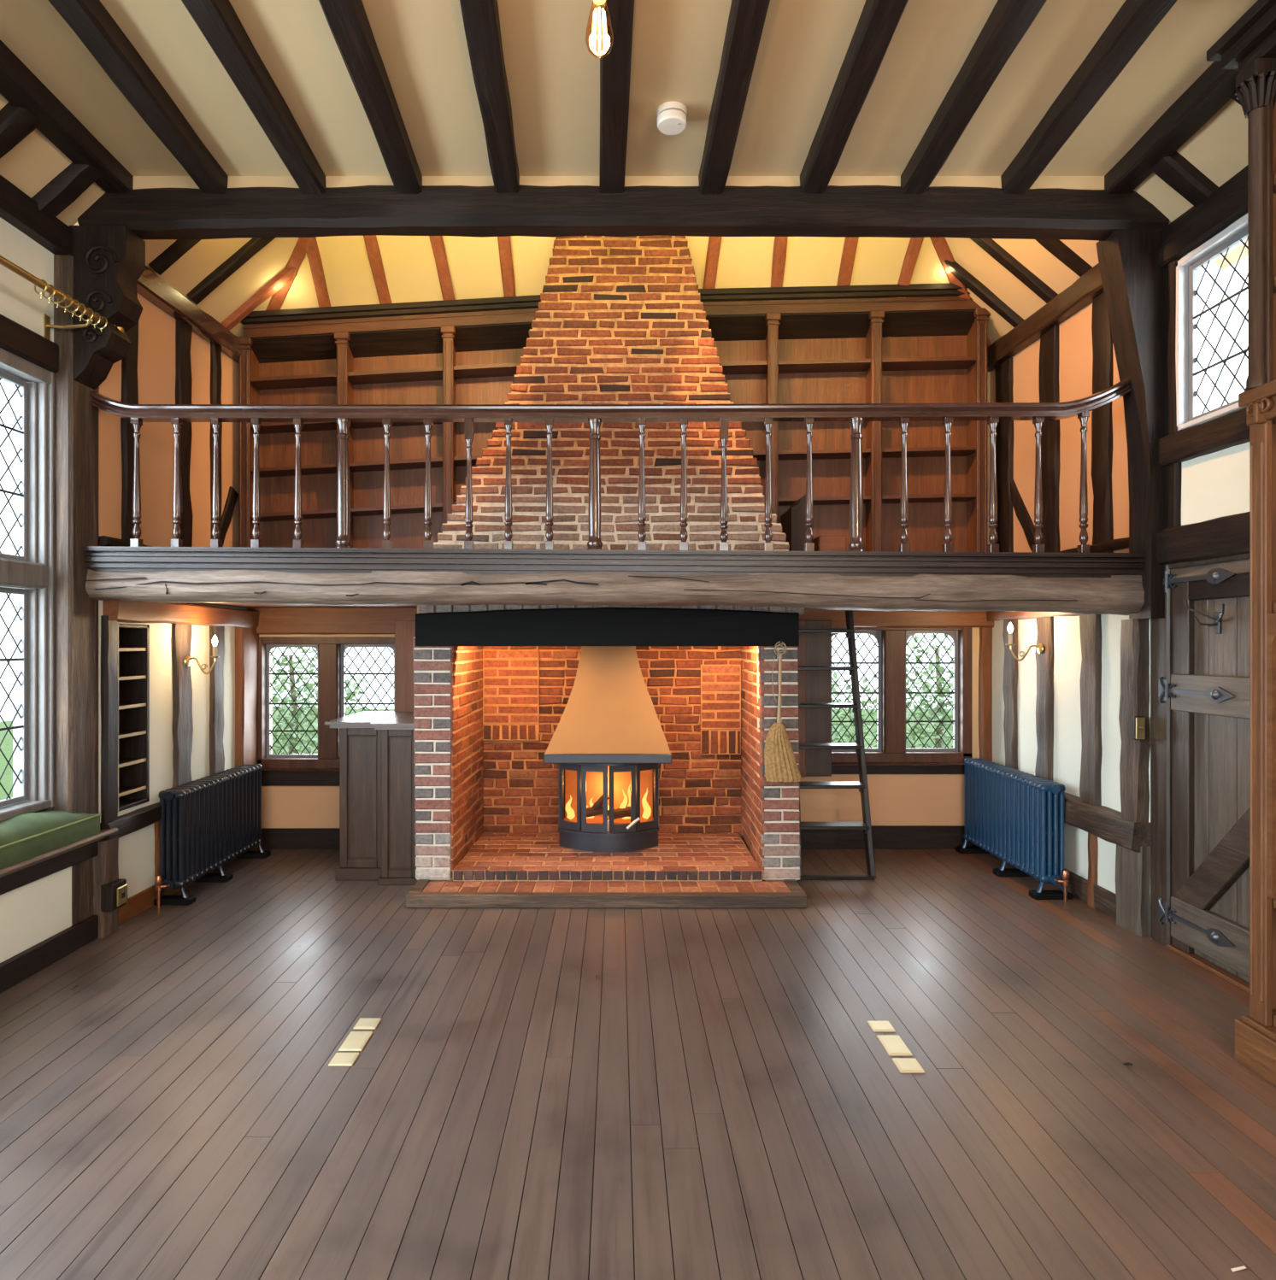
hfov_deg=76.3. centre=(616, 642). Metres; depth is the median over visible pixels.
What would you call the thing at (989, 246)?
rafter
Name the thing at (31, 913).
wall
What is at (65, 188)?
rafter
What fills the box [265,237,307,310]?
rafter
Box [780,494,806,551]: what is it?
guard
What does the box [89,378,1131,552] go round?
gallery balustrade
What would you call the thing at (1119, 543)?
plate
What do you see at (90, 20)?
joist
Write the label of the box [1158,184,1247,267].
beam
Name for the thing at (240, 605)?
ceiling
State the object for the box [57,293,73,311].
curtain ring
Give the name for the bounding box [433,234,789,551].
chimney breast
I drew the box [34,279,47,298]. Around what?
curtain ring
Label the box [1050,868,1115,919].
baseboard
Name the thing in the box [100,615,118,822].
stud
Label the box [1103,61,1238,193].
joist
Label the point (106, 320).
curtain ring
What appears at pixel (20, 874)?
window bench
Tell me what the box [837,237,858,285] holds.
rafter
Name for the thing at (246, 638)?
stud
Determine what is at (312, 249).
rafter
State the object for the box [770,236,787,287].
rafter
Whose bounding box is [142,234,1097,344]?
ceiling
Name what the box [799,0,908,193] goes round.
joist
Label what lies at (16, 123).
rafter
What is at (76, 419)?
post
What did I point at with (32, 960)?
baseboard
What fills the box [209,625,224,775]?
stud
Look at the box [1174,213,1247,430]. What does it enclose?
window
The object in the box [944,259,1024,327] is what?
rafter
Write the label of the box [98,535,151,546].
plate
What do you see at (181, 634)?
stud
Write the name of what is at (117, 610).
soffit beam
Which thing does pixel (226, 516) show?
brace
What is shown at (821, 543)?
wooden box
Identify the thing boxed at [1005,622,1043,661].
wall sconce
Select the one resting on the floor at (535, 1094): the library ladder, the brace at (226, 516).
the library ladder
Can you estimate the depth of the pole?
3.72 m
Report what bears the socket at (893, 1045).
on the floor at (535, 1094)
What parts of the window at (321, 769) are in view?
sill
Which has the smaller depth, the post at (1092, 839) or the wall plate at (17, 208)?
the wall plate at (17, 208)
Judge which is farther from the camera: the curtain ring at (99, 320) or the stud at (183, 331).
the stud at (183, 331)
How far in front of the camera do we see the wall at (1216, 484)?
4.81 m
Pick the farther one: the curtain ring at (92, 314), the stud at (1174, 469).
the stud at (1174, 469)
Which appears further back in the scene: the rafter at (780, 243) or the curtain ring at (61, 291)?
the rafter at (780, 243)
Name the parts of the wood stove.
door, handle, plate, door, handle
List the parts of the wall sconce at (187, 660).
plate, arm, bulb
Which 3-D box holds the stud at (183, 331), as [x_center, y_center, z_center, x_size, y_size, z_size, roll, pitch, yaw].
[-2.679,-1.205,4.956,0.114,1.510,0.150,0,0,0]
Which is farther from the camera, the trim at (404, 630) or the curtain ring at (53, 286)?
the trim at (404, 630)
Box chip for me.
[1122,1062,1132,1065]
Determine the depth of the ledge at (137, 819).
4.39 m
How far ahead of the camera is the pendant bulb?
1.84 m
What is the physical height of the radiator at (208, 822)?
0.654 m
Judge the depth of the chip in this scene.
2.88 m
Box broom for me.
[763,641,801,782]
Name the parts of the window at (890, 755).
sill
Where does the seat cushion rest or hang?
on the window bench
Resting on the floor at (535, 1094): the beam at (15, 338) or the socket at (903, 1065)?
the socket at (903, 1065)
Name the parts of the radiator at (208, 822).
leg, leg, leg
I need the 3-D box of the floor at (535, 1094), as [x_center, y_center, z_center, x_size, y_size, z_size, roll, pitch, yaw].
[-0.075,1.540,1.650,6.050,0.081,8.700,0,0,0]
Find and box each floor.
[0,848,1275,1279]
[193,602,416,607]
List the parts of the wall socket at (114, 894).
plate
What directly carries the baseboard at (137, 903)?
attached to the wall at (31, 913)
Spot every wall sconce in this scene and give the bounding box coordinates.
[184,634,219,674]
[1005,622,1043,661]
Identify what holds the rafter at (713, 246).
attached to the ceiling at (409, 266)
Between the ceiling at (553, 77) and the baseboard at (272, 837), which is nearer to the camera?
the ceiling at (553, 77)
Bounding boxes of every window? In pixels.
[0,347,54,822]
[257,637,394,786]
[831,627,972,774]
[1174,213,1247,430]
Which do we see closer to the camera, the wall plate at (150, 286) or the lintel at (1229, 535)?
the lintel at (1229, 535)
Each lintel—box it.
[247,607,416,634]
[798,607,994,628]
[1156,511,1249,564]
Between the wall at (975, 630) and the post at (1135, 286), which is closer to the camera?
the post at (1135, 286)
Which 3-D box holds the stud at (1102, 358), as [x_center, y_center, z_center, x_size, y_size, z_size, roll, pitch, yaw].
[2.740,-1.205,4.530,0.116,1.510,0.165,0,0,0]
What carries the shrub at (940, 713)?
on the ground
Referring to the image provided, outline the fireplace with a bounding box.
[405,604,807,908]
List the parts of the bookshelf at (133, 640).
shelf, shelf, shelf, shelf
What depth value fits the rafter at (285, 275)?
5.43 m
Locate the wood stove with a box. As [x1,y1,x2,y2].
[557,763,659,851]
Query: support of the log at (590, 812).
in the wood stove
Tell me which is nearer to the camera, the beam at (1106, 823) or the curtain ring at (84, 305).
the curtain ring at (84, 305)
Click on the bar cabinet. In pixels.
(377, 811)
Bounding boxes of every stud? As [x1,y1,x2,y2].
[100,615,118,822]
[120,287,138,540]
[171,623,193,786]
[175,319,193,546]
[209,343,222,539]
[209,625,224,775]
[234,627,258,851]
[978,627,992,761]
[994,357,1013,551]
[1002,618,1017,769]
[1034,616,1054,780]
[1038,323,1060,552]
[1079,614,1102,805]
[1091,292,1113,552]
[1118,619,1150,822]
[1167,258,1181,528]
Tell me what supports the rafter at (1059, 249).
attached to the ceiling at (409, 266)
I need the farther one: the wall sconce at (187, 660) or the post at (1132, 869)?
the wall sconce at (187, 660)
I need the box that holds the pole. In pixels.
[0,255,124,340]
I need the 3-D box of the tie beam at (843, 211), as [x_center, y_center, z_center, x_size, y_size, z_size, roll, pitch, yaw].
[0.030,-2.146,4.050,5.340,0.236,0.172,0,0,0]
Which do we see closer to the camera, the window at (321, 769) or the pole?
the pole
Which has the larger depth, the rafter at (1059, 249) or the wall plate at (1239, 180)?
the rafter at (1059, 249)
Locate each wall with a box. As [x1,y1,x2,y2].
[0,217,247,962]
[258,371,989,827]
[989,213,1249,944]
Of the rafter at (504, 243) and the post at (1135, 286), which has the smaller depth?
the post at (1135, 286)
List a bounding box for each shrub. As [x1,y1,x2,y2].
[272,646,370,754]
[831,670,871,743]
[860,633,952,747]
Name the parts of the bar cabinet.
panel, panel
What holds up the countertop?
on the bar cabinet
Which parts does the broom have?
hanging cord, handle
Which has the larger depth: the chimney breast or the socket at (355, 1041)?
the chimney breast
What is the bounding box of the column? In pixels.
[1206,0,1275,1087]
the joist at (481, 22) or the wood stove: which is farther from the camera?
the wood stove
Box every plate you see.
[0,175,72,254]
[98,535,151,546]
[136,265,241,363]
[987,263,1103,371]
[1055,537,1128,552]
[1161,164,1247,246]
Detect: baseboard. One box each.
[0,915,98,993]
[117,857,236,925]
[258,827,339,848]
[800,825,976,848]
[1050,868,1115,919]
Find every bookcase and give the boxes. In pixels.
[238,294,540,548]
[698,282,990,551]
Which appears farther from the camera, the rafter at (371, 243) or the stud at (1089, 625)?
the rafter at (371, 243)
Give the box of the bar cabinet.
[324,711,417,885]
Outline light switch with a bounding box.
[1131,716,1144,739]
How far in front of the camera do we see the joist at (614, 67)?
3.24 m
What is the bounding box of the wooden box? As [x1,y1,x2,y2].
[811,535,845,551]
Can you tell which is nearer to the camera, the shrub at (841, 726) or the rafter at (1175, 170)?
the rafter at (1175, 170)
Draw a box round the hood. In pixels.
[543,645,671,763]
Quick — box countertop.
[324,711,414,729]
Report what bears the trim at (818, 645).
attached to the wall at (975, 630)
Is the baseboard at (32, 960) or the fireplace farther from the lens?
the fireplace
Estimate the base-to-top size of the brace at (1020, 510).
0.715 m
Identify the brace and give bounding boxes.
[221,486,238,546]
[1009,478,1035,551]
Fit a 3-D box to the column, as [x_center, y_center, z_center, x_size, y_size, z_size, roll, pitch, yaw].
[2.425,-0.330,1.768,0.550,3.660,2.395,0,0,0]
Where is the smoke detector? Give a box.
[656,100,686,135]
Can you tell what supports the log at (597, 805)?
on the log at (590, 812)
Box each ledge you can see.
[99,801,161,839]
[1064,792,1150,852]
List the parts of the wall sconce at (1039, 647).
bulb, arm, plate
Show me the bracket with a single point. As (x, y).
(109, 261)
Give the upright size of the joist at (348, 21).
0.140 m
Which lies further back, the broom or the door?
the broom
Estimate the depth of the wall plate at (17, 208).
3.71 m
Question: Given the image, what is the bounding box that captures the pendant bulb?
[585,0,613,58]
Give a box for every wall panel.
[262,786,339,827]
[799,774,963,825]
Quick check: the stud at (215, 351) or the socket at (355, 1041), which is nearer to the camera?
the socket at (355, 1041)
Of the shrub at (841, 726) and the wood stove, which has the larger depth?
the shrub at (841, 726)
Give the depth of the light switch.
4.12 m
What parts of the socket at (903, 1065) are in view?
lid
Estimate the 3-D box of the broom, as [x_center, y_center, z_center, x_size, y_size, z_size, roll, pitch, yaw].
[0.986,0.410,4.834,0.222,0.836,0.077,0,0,0]
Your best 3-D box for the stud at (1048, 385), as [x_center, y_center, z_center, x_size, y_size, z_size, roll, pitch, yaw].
[2.740,-1.205,5.084,0.115,1.510,0.205,0,0,0]
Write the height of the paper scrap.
0.004 m
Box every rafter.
[0,101,40,158]
[31,162,100,219]
[148,239,201,275]
[186,237,275,305]
[220,266,299,330]
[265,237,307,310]
[305,236,331,307]
[363,234,391,304]
[428,235,455,299]
[497,236,516,297]
[702,236,721,288]
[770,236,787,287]
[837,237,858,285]
[886,237,923,337]
[929,237,991,346]
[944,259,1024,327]
[970,238,1057,303]
[1034,239,1092,276]
[1150,151,1218,206]
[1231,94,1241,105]
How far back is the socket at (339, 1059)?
2.91 m
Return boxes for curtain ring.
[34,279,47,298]
[42,284,55,303]
[48,289,65,307]
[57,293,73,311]
[64,299,80,316]
[74,303,86,320]
[81,307,93,324]
[87,311,100,328]
[94,316,107,332]
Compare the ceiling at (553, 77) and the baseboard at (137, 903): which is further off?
the baseboard at (137, 903)
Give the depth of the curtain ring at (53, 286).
3.60 m
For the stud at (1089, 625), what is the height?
1.140 m
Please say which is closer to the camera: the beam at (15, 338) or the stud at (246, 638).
the beam at (15, 338)
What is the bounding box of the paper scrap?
[1230,1265,1245,1272]
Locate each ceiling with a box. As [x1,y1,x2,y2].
[0,0,1256,270]
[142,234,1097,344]
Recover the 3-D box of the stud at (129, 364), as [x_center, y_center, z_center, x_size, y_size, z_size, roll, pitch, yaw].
[-2.680,-1.205,4.412,0.114,1.510,0.122,0,0,0]
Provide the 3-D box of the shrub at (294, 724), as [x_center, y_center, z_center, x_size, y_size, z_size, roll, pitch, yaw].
[-3.705,0.906,9.198,1.828,1.794,1.832,0,0,0]
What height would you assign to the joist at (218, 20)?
0.142 m
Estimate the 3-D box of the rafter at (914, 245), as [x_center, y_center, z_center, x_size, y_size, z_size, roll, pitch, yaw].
[1.954,-2.553,5.411,0.087,0.878,1.021,0,0,-1]
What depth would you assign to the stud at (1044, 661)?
5.10 m
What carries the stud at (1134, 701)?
attached to the wall at (1216, 484)
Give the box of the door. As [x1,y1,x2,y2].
[1150,552,1249,982]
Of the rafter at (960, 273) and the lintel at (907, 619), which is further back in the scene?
the lintel at (907, 619)
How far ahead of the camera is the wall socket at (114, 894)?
4.13 m
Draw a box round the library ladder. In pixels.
[798,610,875,880]
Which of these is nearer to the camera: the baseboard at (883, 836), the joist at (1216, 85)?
the joist at (1216, 85)
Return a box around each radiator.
[153,763,270,907]
[955,758,1072,902]
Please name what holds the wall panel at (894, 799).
attached to the wall at (975, 630)
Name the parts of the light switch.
plate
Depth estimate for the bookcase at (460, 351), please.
5.76 m
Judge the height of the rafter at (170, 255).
1.019 m
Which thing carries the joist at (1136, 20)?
attached to the ceiling at (553, 77)
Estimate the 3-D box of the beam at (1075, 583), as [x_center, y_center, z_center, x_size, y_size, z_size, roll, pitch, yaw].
[0.012,-0.311,4.176,5.376,0.334,0.293,0,0,0]
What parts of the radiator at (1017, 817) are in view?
leg, leg, leg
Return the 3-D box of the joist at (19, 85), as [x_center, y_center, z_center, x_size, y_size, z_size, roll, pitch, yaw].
[-2.330,-2.262,0.710,0.138,0.141,6.624,0,0,-2]
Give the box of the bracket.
[69,225,145,389]
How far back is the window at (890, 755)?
5.89 m
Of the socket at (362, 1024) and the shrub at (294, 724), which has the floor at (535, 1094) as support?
the socket at (362, 1024)
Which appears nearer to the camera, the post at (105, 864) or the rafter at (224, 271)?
the post at (105, 864)
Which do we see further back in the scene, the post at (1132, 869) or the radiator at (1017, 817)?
the radiator at (1017, 817)
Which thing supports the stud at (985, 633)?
attached to the wall at (1216, 484)
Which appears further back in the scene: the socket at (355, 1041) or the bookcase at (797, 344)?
the bookcase at (797, 344)
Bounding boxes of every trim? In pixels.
[394,620,415,711]
[797,620,805,776]
[805,620,831,776]
[1165,944,1249,992]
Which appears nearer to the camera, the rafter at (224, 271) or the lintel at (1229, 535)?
the lintel at (1229, 535)
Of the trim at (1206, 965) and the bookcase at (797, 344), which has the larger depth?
the bookcase at (797, 344)
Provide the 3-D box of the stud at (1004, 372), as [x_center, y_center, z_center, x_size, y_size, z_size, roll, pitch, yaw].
[2.740,-1.205,5.675,0.110,1.510,0.227,0,0,0]
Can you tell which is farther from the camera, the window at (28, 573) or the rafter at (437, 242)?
the rafter at (437, 242)
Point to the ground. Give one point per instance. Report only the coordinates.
(6, 747)
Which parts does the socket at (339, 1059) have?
lid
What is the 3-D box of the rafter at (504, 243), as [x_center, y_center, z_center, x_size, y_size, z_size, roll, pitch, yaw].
[-0.739,-2.552,5.410,0.089,0.878,1.018,0,0,0]
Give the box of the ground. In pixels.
[0,709,952,800]
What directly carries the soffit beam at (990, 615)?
attached to the wall at (1216, 484)
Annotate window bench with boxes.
[0,827,118,895]
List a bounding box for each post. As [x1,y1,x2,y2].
[35,254,98,925]
[93,836,118,938]
[153,821,164,895]
[1087,832,1097,907]
[1095,228,1168,619]
[1115,844,1150,936]
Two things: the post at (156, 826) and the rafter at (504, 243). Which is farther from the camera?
the rafter at (504, 243)
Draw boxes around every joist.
[0,39,133,193]
[47,0,228,194]
[181,0,326,194]
[318,0,422,193]
[459,0,519,193]
[598,0,634,193]
[698,0,769,193]
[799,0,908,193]
[900,0,1046,193]
[1000,0,1177,193]
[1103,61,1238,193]
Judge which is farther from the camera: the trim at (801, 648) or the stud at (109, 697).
the trim at (801, 648)
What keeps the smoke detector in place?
attached to the ceiling at (553, 77)
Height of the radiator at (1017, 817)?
0.676 m
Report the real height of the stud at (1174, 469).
1.500 m
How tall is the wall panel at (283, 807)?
0.305 m
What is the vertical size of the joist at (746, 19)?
0.142 m
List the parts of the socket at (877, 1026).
lid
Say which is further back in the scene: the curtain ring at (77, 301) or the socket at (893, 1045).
the curtain ring at (77, 301)
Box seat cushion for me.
[0,810,101,868]
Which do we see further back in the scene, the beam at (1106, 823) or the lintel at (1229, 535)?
the beam at (1106, 823)
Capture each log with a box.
[586,805,602,817]
[591,794,609,810]
[607,806,630,819]
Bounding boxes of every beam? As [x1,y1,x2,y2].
[0,313,58,372]
[77,184,1168,240]
[82,546,1146,615]
[102,599,259,628]
[986,610,1089,621]
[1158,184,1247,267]
[1158,407,1249,465]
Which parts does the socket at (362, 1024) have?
lid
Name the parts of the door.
rail, rail, rail, rail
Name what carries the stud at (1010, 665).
attached to the wall at (1216, 484)
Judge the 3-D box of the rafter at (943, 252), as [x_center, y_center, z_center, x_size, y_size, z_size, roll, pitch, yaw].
[2.171,-2.589,5.371,0.093,0.998,1.590,0,0,45]
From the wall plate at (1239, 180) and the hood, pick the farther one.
the hood
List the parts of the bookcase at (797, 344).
cornice, panel, shelf, shelf, shelf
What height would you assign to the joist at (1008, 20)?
0.141 m
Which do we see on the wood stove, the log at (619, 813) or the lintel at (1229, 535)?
the log at (619, 813)
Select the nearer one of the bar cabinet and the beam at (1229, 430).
the beam at (1229, 430)
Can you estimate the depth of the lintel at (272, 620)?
5.85 m
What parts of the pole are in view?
rod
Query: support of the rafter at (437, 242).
attached to the ceiling at (409, 266)
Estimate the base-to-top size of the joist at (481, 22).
0.141 m
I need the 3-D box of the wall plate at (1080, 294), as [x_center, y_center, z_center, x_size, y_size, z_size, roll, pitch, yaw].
[2.690,-2.026,5.030,0.110,0.175,1.742,0,0,0]
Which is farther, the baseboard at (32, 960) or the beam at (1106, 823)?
the beam at (1106, 823)
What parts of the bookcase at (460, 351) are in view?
shelf, shelf, shelf, shelf, cornice, panel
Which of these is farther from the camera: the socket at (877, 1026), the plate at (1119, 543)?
the plate at (1119, 543)
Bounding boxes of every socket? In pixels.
[100,879,127,911]
[328,1052,359,1066]
[338,1031,373,1051]
[352,1018,381,1029]
[866,1021,895,1032]
[875,1035,912,1056]
[891,1057,924,1073]
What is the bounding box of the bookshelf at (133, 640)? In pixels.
[117,623,149,812]

